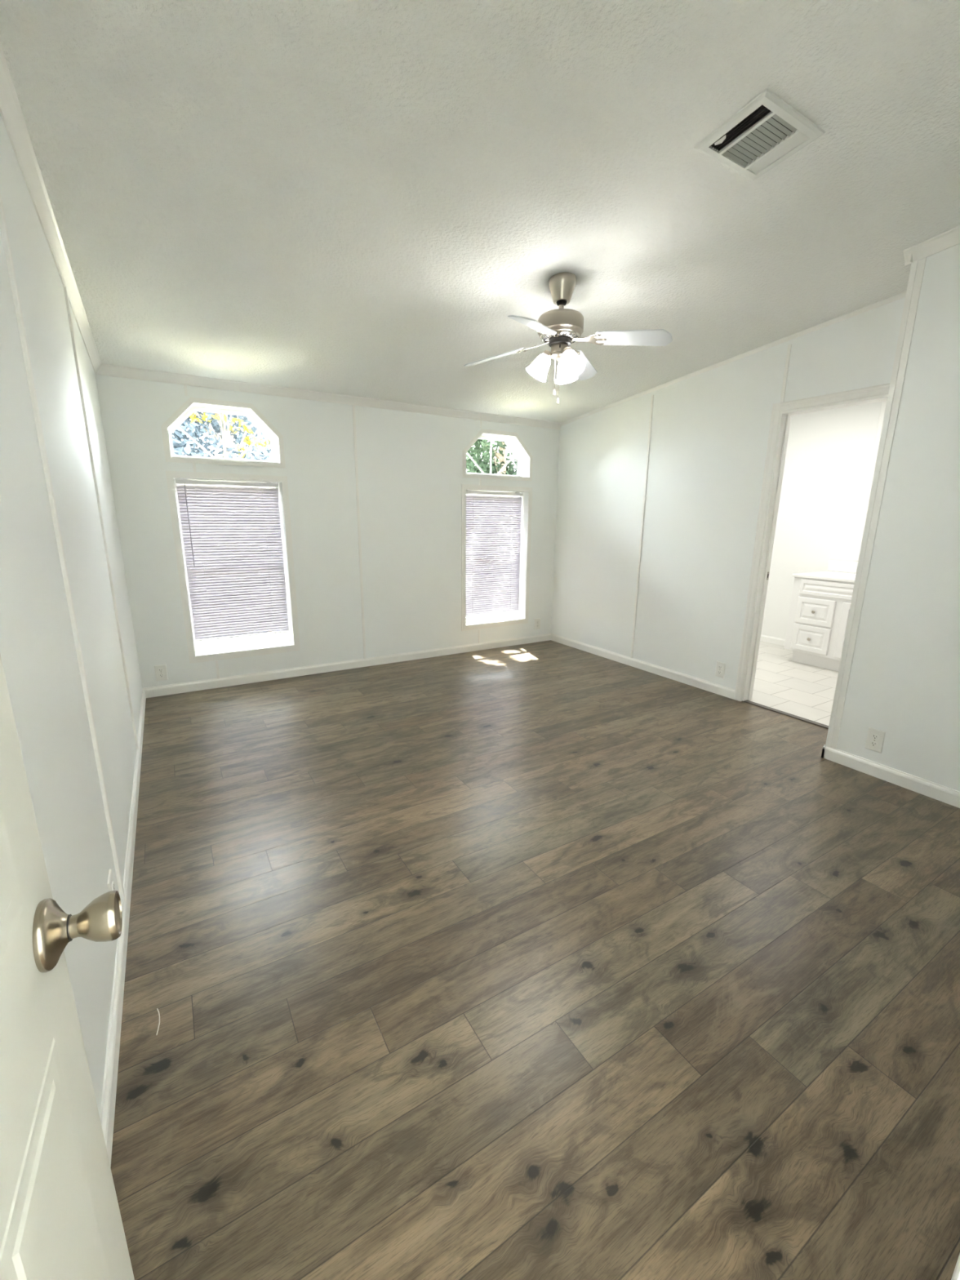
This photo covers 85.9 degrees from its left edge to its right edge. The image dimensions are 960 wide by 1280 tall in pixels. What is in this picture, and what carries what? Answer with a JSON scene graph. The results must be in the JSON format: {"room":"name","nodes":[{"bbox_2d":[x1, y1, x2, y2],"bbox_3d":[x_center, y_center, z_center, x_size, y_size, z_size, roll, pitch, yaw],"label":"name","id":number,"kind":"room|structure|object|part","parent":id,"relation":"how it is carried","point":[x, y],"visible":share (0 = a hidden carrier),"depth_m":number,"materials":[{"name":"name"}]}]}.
{"room":"empty bedroom","nodes":[
{"label":"empty bedroom","id":0,"kind":"room"},
{"bbox_2d":[0,114,142,1115],"bbox_3d":[-1.460,-0.410,1.758,0.120,2.881,4.600,-7,16,-30],"label":"wall","id":1,"kind":"structure","parent":0,"point":[38,654],"depth_m":1.40,"materials":[{"name":"white paint"}]},
{"bbox_2d":[0,42,101,373],"bbox_3d":[-1.343,-1.515,1.477,0.046,0.483,4.391,-7,16,-30],"label":"trim","id":2,"kind":"structure","parent":1,"relation":"attached to","point":[11,112],"depth_m":1.79,"materials":[{"name":"paint"}]},
{"bbox_2d":[0,190,124,902],"bbox_3d":[-1.192,-0.287,1.459,0.010,2.393,0.022,-7,16,-30],"label":"trim","id":3,"kind":"structure","parent":1,"relation":"attached to","point":[3,227],"depth_m":1.44,"materials":[{"name":"paint"}]},
{"bbox_2d":[63,286,138,749],"bbox_3d":[-1.891,-0.499,2.599,0.010,2.263,0.022,-7,16,-30],"label":"trim","id":4,"kind":"structure","parent":1,"relation":"attached to","point":[65,287],"depth_m":2.55,"materials":[{"name":"paint"}]},
{"bbox_2d":[106,869,115,891],"bbox_3d":[-1.123,0.776,1.579,0.009,0.122,0.077,-7,16,-30],"label":"wall outlet","id":5,"kind":"object","parent":1,"relation":"attached to","point":[110,883],"visible":0.39,"depth_m":1.56,"materials":[{"name":"white plastic"}]},
{"bbox_2d":[111,881,114,890],"bbox_3d":[-1.121,0.755,1.575,0.003,0.027,0.034,-7,16,-30],"label":"receptacle","id":6,"kind":"object","parent":5,"relation":"attached to","point":[113,883],"depth_m":1.57,"materials":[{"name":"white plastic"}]},
{"bbox_2d":[99,688,146,1167],"bbox_3d":[-1.381,0.844,2.035,0.013,0.076,4.386,-7,16,-30],"label":"baseboard","id":7,"kind":"structure","parent":1,"relation":"attached to","point":[111,1068],"depth_m":1.46,"materials":[{"name":"paint"}]},
{"bbox_2d":[95,374,559,688],"bbox_3d":[-0.015,-0.989,5.175,6.170,2.446,0.174,-7,16,-30],"label":"wall","id":8,"kind":"structure","parent":0,"point":[410,464],"depth_m":4.39,"materials":[{"name":"white paint"}]},
{"bbox_2d":[154,664,168,680],"bbox_3d":[-2.403,0.247,3.885,0.077,0.122,0.009,-7,16,-30],"label":"wall outlet","id":9,"kind":"object","parent":8,"relation":"attached to","point":[161,673],"visible":1,"depth_m":3.88,"materials":[{"name":"white plastic"}]},
{"bbox_2d":[183,384,219,678],"bbox_3d":[-2.071,-0.742,3.853,0.018,2.149,0.003,-7,16,-30],"label":"trim","id":10,"kind":"structure","parent":8,"relation":"attached to","point":[184,386],"depth_m":3.73,"materials":[{"name":"paint"}]},
{"bbox_2d":[160,396,285,468],"bbox_3d":[-1.913,-1.536,3.857,0.807,0.446,0.182,-7,16,-30],"label":"window","id":11,"kind":"structure","parent":8,"relation":"in","point":[170,456],"depth_m":3.82,"materials":[{"name":"paint"}]},
{"bbox_3d":[-1.949,-1.550,3.914,0.735,0.374,0.045,-7,16,-30],"label":"frame","id":12,"kind":"part","parent":11,"relation":"part of","materials":[{"name":"white plastic"}]},
{"bbox_2d":[165,471,300,663],"bbox_3d":[-1.922,-0.572,4.087,0.825,1.417,0.184,-7,16,-30],"label":"window","id":13,"kind":"structure","parent":8,"relation":"in","point":[217,651],"depth_m":4.06,"materials":[{"name":"paint"}]},
{"bbox_3d":[-1.959,-0.895,4.078,0.679,0.642,0.018,-7,16,-30],"label":"sash","id":14,"kind":"part","parent":13,"relation":"part of","materials":[{"name":"white plastic"}]},
{"bbox_2d":[175,479,288,641],"bbox_3d":[-1.926,-0.623,4.083,0.711,1.223,0.041,-7,16,-30],"label":"window blind","id":15,"kind":"object","parent":13,"relation":"attached to","point":[232,536],"visible":1,"depth_m":4.07,"materials":[{"name":"white plastic"}]},
{"bbox_3d":[-2.130,-0.588,3.971,0.002,1.185,0.019,-7,16,-30],"label":"ladder cord","id":16,"kind":"part","parent":15,"relation":"part of","materials":[{"name":"white fabric"}]},
{"bbox_3d":[-1.934,-0.036,4.227,0.707,0.012,0.024,-7,16,-30],"label":"rail","id":17,"kind":"part","parent":15,"relation":"part of","materials":[{"name":"white plastic"}]},
{"bbox_3d":[-1.728,-0.640,4.207,0.002,1.185,0.019,-7,16,-30],"label":"ladder cord","id":18,"kind":"part","parent":15,"relation":"part of","materials":[{"name":"white fabric"}]},
{"bbox_3d":[-1.955,-0.289,4.205,0.679,0.670,0.018,-7,16,-30],"label":"sash","id":19,"kind":"part","parent":13,"relation":"part of","materials":[{"name":"white plastic"}]},
{"bbox_3d":[-1.916,0.073,4.221,0.733,0.010,0.138,-7,16,-30],"label":"sill","id":20,"kind":"part","parent":13,"relation":"part of","materials":[{"name":"paint"}]},
{"bbox_2d":[95,364,561,430],"bbox_3d":[-0.827,-1.970,4.298,3.877,0.065,0.046,-7,16,-30],"label":"trim","id":21,"kind":"structure","parent":8,"relation":"attached to","point":[104,369],"depth_m":3.98,"materials":[{"name":"paint"}]},
{"bbox_2d":[142,633,551,697],"bbox_3d":[-0.856,0.180,4.827,3.877,0.076,0.013,-7,16,-30],"label":"baseboard","id":22,"kind":"structure","parent":8,"relation":"attached to","point":[153,691],"depth_m":4.53,"materials":[{"name":"paint"}]},
{"bbox_2d":[352,404,365,658],"bbox_3d":[-1.041,-0.877,4.458,0.022,2.149,0.004,-7,16,-30],"label":"trim","id":23,"kind":"structure","parent":8,"relation":"attached to","point":[353,406],"depth_m":4.44,"materials":[{"name":"paint"}]},
{"bbox_2d":[478,420,481,643],"bbox_3d":[0.001,-1.014,5.073,0.018,2.149,0.003,-7,16,-30],"label":"trim","id":24,"kind":"structure","parent":8,"relation":"attached to","point":[480,420],"depth_m":4.96,"materials":[{"name":"paint"}]},
{"bbox_2d":[461,484,532,631],"bbox_3d":[0.132,-0.841,5.296,0.825,1.417,0.184,-7,16,-30],"label":"window","id":25,"kind":"structure","parent":8,"relation":"in","point":[507,619],"depth_m":5.27,"materials":[{"name":"paint"}]},
{"bbox_3d":[0.099,-0.559,5.415,0.679,0.670,0.018,-7,16,-30],"label":"sash","id":26,"kind":"part","parent":25,"relation":"part of","materials":[{"name":"white plastic"}]},
{"bbox_3d":[0.095,-1.165,5.287,0.679,0.642,0.018,-7,16,-30],"label":"sash","id":27,"kind":"part","parent":25,"relation":"part of","materials":[{"name":"white plastic"}]},
{"bbox_3d":[0.096,-0.856,5.354,0.735,1.327,0.045,-7,16,-30],"label":"frame","id":28,"kind":"part","parent":25,"relation":"part of","materials":[{"name":"white plastic"}]},
{"bbox_2d":[466,489,522,617],"bbox_3d":[0.125,-0.881,5.299,0.711,1.250,0.032,-7,16,-30],"label":"window blind","id":29,"kind":"object","parent":25,"relation":"attached to","point":[493,523],"visible":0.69,"depth_m":5.30,"materials":[{"name":"white plastic"}]},
{"bbox_3d":[-0.076,-0.844,5.183,0.002,1.212,0.019,-7,16,-30],"label":"ladder cord","id":30,"kind":"part","parent":29,"relation":"part of","materials":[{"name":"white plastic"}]},
{"bbox_3d":[0.119,-0.279,5.443,0.707,0.012,0.024,-7,16,-30],"label":"rail","id":31,"kind":"part","parent":29,"relation":"part of","materials":[{"name":"white plastic"}]},
{"bbox_3d":[0.326,-0.897,5.420,0.002,1.212,0.019,-7,16,-30],"label":"ladder cord","id":32,"kind":"part","parent":29,"relation":"part of","materials":[{"name":"white fabric"}]},
{"bbox_3d":[0.138,-0.197,5.430,0.733,0.010,0.138,-7,16,-30],"label":"sill","id":33,"kind":"part","parent":25,"relation":"part of","materials":[{"name":"paint"}]},
{"bbox_2d":[462,428,533,481],"bbox_3d":[0.140,-1.806,5.066,0.807,0.446,0.182,-7,16,-30],"label":"window","id":34,"kind":"structure","parent":8,"relation":"in","point":[518,477],"depth_m":5.08,"materials":[{"name":"paint"}]},
{"bbox_3d":[0.105,-1.820,5.123,0.735,0.374,0.045,-7,16,-30],"label":"frame","id":35,"kind":"part","parent":34,"relation":"part of","materials":[{"name":"white plastic"}]},
{"bbox_2d":[534,617,540,629],"bbox_3d":[0.632,-0.176,5.667,0.077,0.122,0.009,-7,16,-30],"label":"wall outlet","id":36,"kind":"object","parent":8,"relation":"attached to","point":[537,621],"visible":1,"depth_m":5.66,"materials":[{"name":"white plastic"}]},
{"bbox_2d":[0,0,959,422],"bbox_3d":[1.398,-1.825,2.014,6.850,0.810,6.550,-7,16,-30],"label":"ceiling","id":37,"kind":"structure","parent":0,"point":[350,197],"depth_m":1.83,"materials":[{"name":"white paint"}]},
{"bbox_2d":[463,271,672,404],"bbox_3d":[0.404,-1.499,2.604,0.805,0.586,0.805,-4,14,-17],"label":"ceiling fan","id":38,"kind":"object","parent":37,"relation":"hanging from","point":[561,327],"visible":1,"depth_m":2.52,"materials":[{"name":"silver metal"}]},
{"bbox_3d":[0.081,-1.518,2.768,0.360,0.006,0.128,0,27,28],"label":"blade","id":39,"kind":"part","parent":38,"relation":"part of","materials":[{"name":"white wood"}]},
{"bbox_3d":[0.240,-1.403,2.295,0.128,0.006,0.360,22,28,20],"label":"blade","id":40,"kind":"part","parent":38,"relation":"part of","materials":[{"name":"white wood"}]},
{"bbox_3d":[0.292,-1.391,2.634,0.122,0.129,0.116,-7,16,-30],"label":"lamp shade","id":41,"kind":"part","parent":38,"relation":"part of","materials":[{"name":"white glass"}]},
{"bbox_3d":[0.340,-1.445,2.619,0.057,0.045,0.052,-7,16,-30],"label":"lamp arm","id":42,"kind":"part","parent":38,"relation":"part of","materials":[{"name":"silver metal"}]},
{"bbox_3d":[0.379,-1.353,2.599,0.003,0.170,0.003,-7,16,-30],"label":"pull chain","id":43,"kind":"part","parent":38,"relation":"part of","materials":[{"name":"silver metal"}]},
{"bbox_3d":[0.399,-1.333,2.601,0.003,0.210,0.003,-7,16,-30],"label":"pull chain","id":44,"kind":"part","parent":38,"relation":"part of","materials":[{"name":"silver metal"}]},
{"bbox_3d":[0.454,-1.411,2.725,0.122,0.129,0.116,-7,16,-30],"label":"lamp shade","id":45,"kind":"part","parent":38,"relation":"part of","materials":[{"name":"white glass"}]},
{"bbox_3d":[0.434,-1.432,2.566,0.050,0.045,0.059,-7,16,-30],"label":"lamp arm","id":46,"kind":"part","parent":38,"relation":"part of","materials":[{"name":"silver metal"}]},
{"bbox_3d":[0.448,-1.389,2.551,0.047,0.071,0.046,4,14,15],"label":"bulb","id":47,"kind":"part","parent":38,"relation":"part of","materials":[{"name":"white glass"}]},
{"bbox_3d":[0.459,-1.366,2.537,0.117,0.129,0.118,4,14,14],"label":"lamp shade","id":48,"kind":"part","parent":38,"relation":"part of","materials":[{"name":"white glass"}]},
{"bbox_3d":[0.567,-1.551,2.924,0.128,0.006,0.360,-10,0,27],"label":"blade","id":49,"kind":"part","parent":38,"relation":"part of","materials":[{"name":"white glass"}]},
{"bbox_3d":[0.727,-1.436,2.451,0.360,0.006,0.128,15,3,24],"label":"blade","id":50,"kind":"part","parent":38,"relation":"part of","materials":[{"name":"white wood"}]},
{"bbox_2d":[693,88,825,181],"bbox_3d":[0.930,-1.665,1.720,0.336,0.032,0.248,-7,16,-30],"label":"ceiling vent","id":51,"kind":"object","parent":37,"relation":"in","point":[767,131],"visible":1,"depth_m":1.70,"materials":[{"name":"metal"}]},
{"bbox_2d":[110,640,959,1279],"bbox_3d":[1.399,0.833,2.604,6.750,0.124,6.346,-7,16,-30],"label":"floor","id":52,"kind":"structure","parent":0,"point":[545,960],"depth_m":1.52,"materials":[{"name":"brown wood"}]},
{"bbox_2d":[155,1008,159,1035],"bbox_3d":[-0.876,1.037,1.403,0.009,0.003,0.087,-7,16,-30],"label":"thread","id":53,"kind":"object","parent":52,"relation":"on","point":[157,1008],"visible":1,"depth_m":1.40},
{"bbox_2d":[742,700,828,728],"bbox_3d":[2.204,0.537,3.608,0.043,0.007,0.762,-7,16,-30],"label":"threshold","id":54,"kind":"object","parent":52,"relation":"on","point":[819,724],"visible":0.64,"depth_m":3.63,"materials":[{"name":"wood"}]},
{"bbox_2d":[783,577,854,671],"bbox_3d":[3.585,-0.080,4.480,0.660,0.818,1.480,-7,16,-30],"label":"bathroom vanity","id":55,"kind":"object","parent":52,"relation":"on","point":[820,609],"visible":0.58,"depth_m":4.72,"materials":[{"name":"white wood"}]},
{"bbox_3d":[3.069,-0.009,4.789,0.018,0.240,0.320,-7,16,-30],"label":"drawer","id":56,"kind":"part","parent":55,"relation":"part of","materials":[{"name":"white wood"}]},
{"bbox_3d":[3.071,-0.259,4.729,0.018,0.240,0.320,-7,16,-30],"label":"drawer","id":57,"kind":"part","parent":55,"relation":"part of","materials":[{"name":"white wood"}]},
{"bbox_2d":[792,560,857,582],"bbox_3d":[3.605,-0.544,4.379,0.651,0.132,1.502,-7,16,-30],"label":"countertop","id":58,"kind":"structure","parent":55,"relation":"on","point":[837,571],"depth_m":4.91,"materials":[{"name":"stone"}]},
{"bbox_3d":[3.302,-0.043,4.385,0.018,0.497,0.460,-7,16,-30],"label":"cabinet door","id":59,"kind":"part","parent":55,"relation":"part of","materials":[{"name":"white wood"}]},
{"bbox_2d":[551,297,905,701],"bbox_3d":[2.021,-0.836,3.663,0.103,2.889,4.506,-7,16,-30],"label":"wall","id":60,"kind":"structure","parent":0,"point":[709,433],"depth_m":4.17,"materials":[{"name":"white paint"}]},
{"bbox_2d":[630,395,653,657],"bbox_3d":[1.424,-0.934,4.545,0.008,2.264,0.022,-7,16,-30],"label":"trim","id":61,"kind":"structure","parent":60,"relation":"attached to","point":[652,396],"depth_m":4.52,"materials":[{"name":"paint"}]},
{"bbox_2d":[551,633,735,699],"bbox_3d":[1.373,0.190,4.877,0.013,0.076,2.237,-7,16,-30],"label":"baseboard","id":62,"kind":"structure","parent":60,"relation":"attached to","point":[708,686],"depth_m":4.61,"materials":[{"name":"paint"}]},
{"bbox_2d":[715,661,725,678],"bbox_3d":[1.878,0.233,4.032,0.009,0.122,0.077,-7,16,-30],"label":"wall outlet","id":63,"kind":"object","parent":60,"relation":"attached to","point":[720,666],"visible":1,"depth_m":4.03,"materials":[{"name":"white plastic"}]},
{"bbox_2d":[561,291,906,425],"bbox_3d":[1.617,-2.033,3.961,0.018,0.323,3.106,-7,16,-30],"label":"trim","id":64,"kind":"structure","parent":60,"relation":"attached to","point":[902,295],"depth_m":3.50,"materials":[{"name":"paint"}]},
{"bbox_2d":[780,344,791,402],"bbox_3d":[2.005,-1.743,3.378,0.008,0.348,0.022,-7,16,-30],"label":"trim","id":65,"kind":"structure","parent":60,"relation":"attached to","point":[788,350],"depth_m":3.38,"materials":[{"name":"paint"}]},
{"bbox_2d":[733,382,889,701],"bbox_3d":[2.229,-0.483,3.378,0.121,2.099,0.863,-7,16,-30],"label":"door frame","id":66,"kind":"structure","parent":60,"relation":"in","point":[781,413],"depth_m":3.59,"materials":[{"name":"paint"}]},
{"bbox_2d":[760,401,881,639],"bbox_3d":[3.717,-1.084,4.824,0.110,2.862,4.226,-7,16,-30],"label":"wall","id":67,"kind":"structure","parent":0,"point":[829,452],"depth_m":5.17,"materials":[{"name":"paint"}]},
{"bbox_2d":[760,634,785,645],"bbox_3d":[3.023,-0.088,6.104,0.013,0.076,1.786,-7,16,-30],"label":"baseboard","id":68,"kind":"structure","parent":67,"relation":"attached to","point":[766,638],"depth_m":5.73,"materials":[{"name":"paint"}]},
{"bbox_2d":[826,560,857,573],"bbox_3d":[3.874,-0.593,4.534,0.024,0.104,1.502,-7,16,-30],"label":"backsplash","id":69,"kind":"structure","parent":67,"relation":"attached to","point":[833,566],"depth_m":5.04,"materials":[{"name":"stone"}]},
{"bbox_2d":[853,400,886,560],"bbox_3d":[3.623,-1.484,4.778,0.010,1.480,0.046,-7,16,-30],"label":"trim","id":70,"kind":"structure","parent":67,"relation":"attached to","point":[883,405],"depth_m":4.78,"materials":[{"name":"paint"}]},
{"bbox_2d":[835,243,959,791],"bbox_3d":[2.549,-0.494,2.277,0.466,2.878,1.285,-7,16,-30],"label":"wall","id":71,"kind":"structure","parent":0,"point":[904,683],"depth_m":2.52,"materials":[{"name":"white paint"}]},
{"bbox_2d":[865,727,885,753],"bbox_3d":[2.119,0.538,2.767,0.009,0.122,0.077,-7,16,-30],"label":"wall outlet","id":72,"kind":"object","parent":71,"relation":"attached to","point":[875,738],"visible":1,"depth_m":2.76,"materials":[{"name":"white plastic"}]},
{"bbox_2d":[870,741,877,746],"bbox_3d":[2.116,0.559,2.770,0.003,0.027,0.034,-7,16,-30],"label":"receptacle","id":73,"kind":"object","parent":72,"relation":"attached to","point":[873,744],"depth_m":2.77,"materials":[{"name":"white plastic"}]},
{"bbox_2d":[871,733,879,739],"bbox_3d":[2.117,0.519,2.761,0.003,0.027,0.034,-7,16,-30],"label":"receptacle","id":74,"kind":"object","parent":72,"relation":"attached to","point":[873,736],"depth_m":2.76,"materials":[{"name":"white plastic"}]},
{"bbox_2d":[825,257,926,748],"bbox_3d":[2.201,-0.598,2.780,0.413,2.448,0.054,-7,16,-30],"label":"trim","id":75,"kind":"structure","parent":71,"relation":"attached to","point":[917,270],"depth_m":2.63,"materials":[{"name":"paint"}]},
{"bbox_2d":[821,744,959,808],"bbox_3d":[2.522,0.752,2.573,0.464,0.076,1.298,-7,16,-30],"label":"baseboard","id":76,"kind":"structure","parent":71,"relation":"attached to","point":[949,796],"depth_m":2.70,"materials":[{"name":"paint"}]},
{"bbox_2d":[903,225,959,266],"bbox_3d":[2.534,-1.750,1.977,0.512,0.188,1.315,-7,16,-30],"label":"trim","id":77,"kind":"structure","parent":71,"relation":"attached to","point":[949,238],"depth_m":2.33,"materials":[{"name":"paint"}]},
{"bbox_3d":[1.399,-0.158,0.803,3.997,2.889,0.115,-7,16,-30],"label":"wall","id":78,"kind":"structure","parent":0,"visible":0},
{"bbox_2d":[0,654,134,1279],"bbox_3d":[-0.337,0.255,0.313,0.106,2.018,0.704,-7,15,-28],"label":"door","id":79,"kind":"structure","parent":78,"relation":"in","point":[60,1219],"depth_m":0.55,"materials":[{"name":"white paint"}]},
{"bbox_3d":[-0.420,-0.159,0.339,0.003,0.950,0.215,-7,15,-28],"label":"panel","id":80,"kind":"part","parent":79,"relation":"part of","materials":[{"name":"white paint"}]},
{"bbox_3d":[-0.429,0.741,0.554,0.003,0.559,0.215,-7,15,-28],"label":"panel","id":81,"kind":"part","parent":79,"relation":"part of","materials":[{"name":"white paint"}]},
{"bbox_2d":[951,1253,959,1279],"bbox_3d":[0.164,0.247,0.218,0.820,2.110,0.023,-7,16,-30],"label":"trim","id":82,"kind":"structure","parent":78,"relation":"attached to","point":[956,1275],"depth_m":0.50,"materials":[{"name":"paint"}]},
{"label":"outside","id":83,"kind":"structure","parent":0,"visible":0},
{"bbox_2d":[201,612,512,644],"bbox_3d":[-12.648,-5.183,29.730,70.000,0.200,55.370,-7,16,-30],"label":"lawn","id":84,"kind":"structure","parent":83,"point":[280,634],"depth_m":8.08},
{"bbox_2d":[171,410,271,460],"bbox_3d":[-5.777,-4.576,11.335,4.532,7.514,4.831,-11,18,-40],"label":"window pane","id":85,"kind":"object","parent":84,"relation":"on","point":[195,431],"visible":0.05,"depth_m":11.20,"materials":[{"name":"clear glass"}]},
{"bbox_2d":[250,431,271,457],"bbox_3d":[-5.933,-6.755,17.973,5.502,8.660,5.237,-7,16,-30],"label":"tree","id":86,"kind":"object","parent":84,"relation":"on","point":[260,434],"visible":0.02,"depth_m":16.41,"materials":[{"name":"green plant"}]},
{"bbox_2d":[466,439,517,475],"bbox_3d":[0.708,-5.068,14.022,5.058,7.341,4.688,-7,16,-30],"label":"tree","id":87,"kind":"object","parent":84,"relation":"on","point":[483,446],"visible":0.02,"depth_m":13.70,"materials":[{"name":"green plant"}]},
{"bbox_3d":[-0.997,-3.730,7.842,9.444,7.639,4.204,-7,16,-30],"label":"shade tree","id":88,"kind":"object","parent":84,"relation":"on","visible":0},
{"bbox_2d":[189,412,271,458],"bbox_3d":[-2.249,-2.371,5.198,1.262,1.085,0.241,-12,18,-42],"label":"leafy branch","id":89,"kind":"object","parent":88,"relation":"attached to","point":[248,429],"visible":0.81,"depth_m":5.11,"materials":[{"name":"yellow plant"}]}
]}

